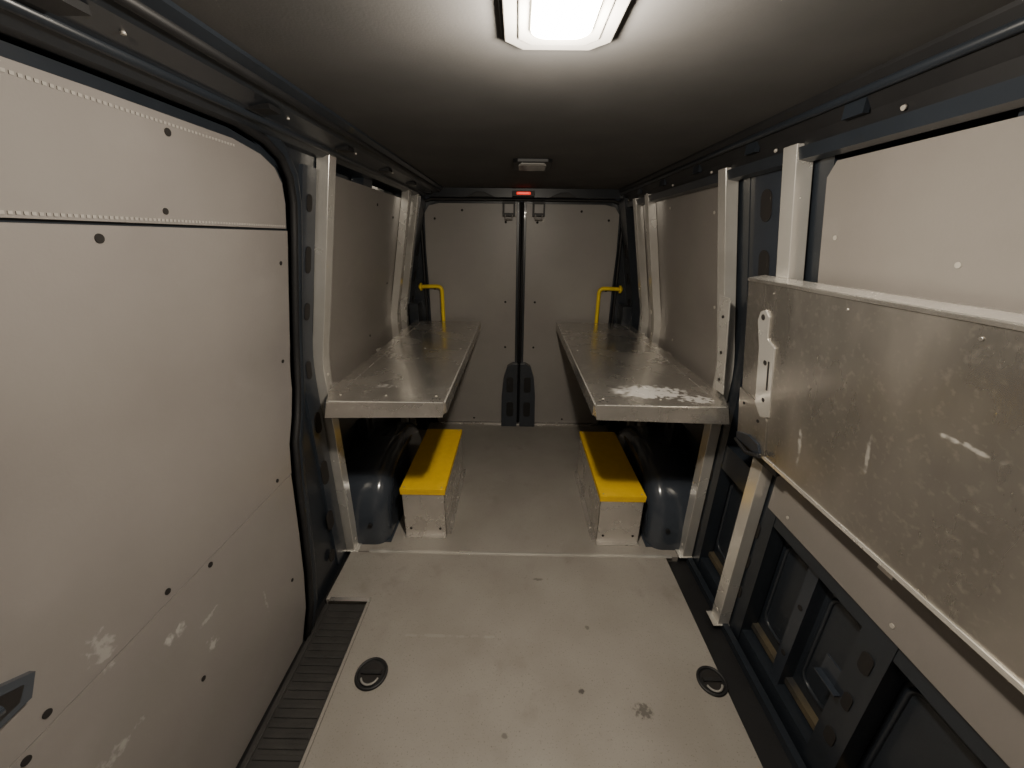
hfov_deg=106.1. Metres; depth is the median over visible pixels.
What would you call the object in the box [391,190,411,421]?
support post
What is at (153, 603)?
door
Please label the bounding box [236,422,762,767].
floor
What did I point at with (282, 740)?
step
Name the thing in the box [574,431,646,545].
box
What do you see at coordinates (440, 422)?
trim
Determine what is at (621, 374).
metal shelf
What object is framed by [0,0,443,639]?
wall
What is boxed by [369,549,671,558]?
trim
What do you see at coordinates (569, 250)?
door
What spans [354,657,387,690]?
ring
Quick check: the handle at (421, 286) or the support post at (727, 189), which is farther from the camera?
the handle at (421, 286)
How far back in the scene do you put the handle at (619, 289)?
3.03 m
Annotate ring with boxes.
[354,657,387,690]
[696,666,727,696]
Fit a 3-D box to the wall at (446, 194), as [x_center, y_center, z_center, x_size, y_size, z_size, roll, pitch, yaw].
[0.064,-0.539,3.196,2.000,2.020,0.160,1,21,0]
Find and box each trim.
[299,597,371,767]
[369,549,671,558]
[439,421,596,425]
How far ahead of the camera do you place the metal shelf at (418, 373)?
1.87 m
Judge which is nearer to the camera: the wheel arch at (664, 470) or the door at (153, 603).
the door at (153, 603)
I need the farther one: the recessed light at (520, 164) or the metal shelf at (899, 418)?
the recessed light at (520, 164)
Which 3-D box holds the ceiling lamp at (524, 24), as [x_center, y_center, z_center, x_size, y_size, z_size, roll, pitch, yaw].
[0.079,-0.564,0.571,0.200,0.021,0.310,1,21,0]
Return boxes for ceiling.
[171,0,1014,188]
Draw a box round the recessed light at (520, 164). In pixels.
[513,158,552,170]
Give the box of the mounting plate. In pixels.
[716,296,730,394]
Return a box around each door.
[0,40,305,767]
[423,200,521,425]
[518,201,620,426]
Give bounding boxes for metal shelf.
[324,321,480,417]
[556,323,729,423]
[734,275,1023,694]
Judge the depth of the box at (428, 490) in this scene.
2.20 m
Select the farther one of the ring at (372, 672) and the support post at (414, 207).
the support post at (414, 207)
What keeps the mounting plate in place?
attached to the support post at (727, 189)
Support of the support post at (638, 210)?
attached to the wall at (825, 659)
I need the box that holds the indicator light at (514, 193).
[512,191,534,196]
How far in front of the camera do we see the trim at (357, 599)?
1.52 m
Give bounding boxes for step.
[239,604,368,767]
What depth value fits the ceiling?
0.82 m
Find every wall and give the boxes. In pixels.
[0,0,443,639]
[414,187,625,424]
[605,0,1023,767]
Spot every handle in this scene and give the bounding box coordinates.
[419,283,444,320]
[594,285,622,322]
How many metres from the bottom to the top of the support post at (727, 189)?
1.840 m
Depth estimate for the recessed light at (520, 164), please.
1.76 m
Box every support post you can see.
[313,154,361,551]
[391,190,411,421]
[401,194,419,430]
[626,198,648,425]
[637,194,660,425]
[675,167,738,557]
[706,143,812,625]
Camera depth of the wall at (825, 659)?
1.03 m
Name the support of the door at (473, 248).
in the wall at (446, 194)
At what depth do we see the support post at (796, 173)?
1.21 m
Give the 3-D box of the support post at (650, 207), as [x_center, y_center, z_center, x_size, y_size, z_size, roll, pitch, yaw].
[0.887,-0.266,2.615,0.202,1.840,0.072,1,21,0]
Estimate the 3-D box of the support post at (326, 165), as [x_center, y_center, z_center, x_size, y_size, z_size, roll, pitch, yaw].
[-0.784,0.018,1.772,0.208,1.870,0.072,1,21,0]
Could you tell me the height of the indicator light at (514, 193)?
0.037 m
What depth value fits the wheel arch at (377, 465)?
2.18 m
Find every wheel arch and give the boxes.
[345,421,421,544]
[617,425,695,549]
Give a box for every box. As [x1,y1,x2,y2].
[399,429,465,537]
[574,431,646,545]
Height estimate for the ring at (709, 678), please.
0.017 m
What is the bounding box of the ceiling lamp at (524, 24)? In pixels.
[498,0,632,49]

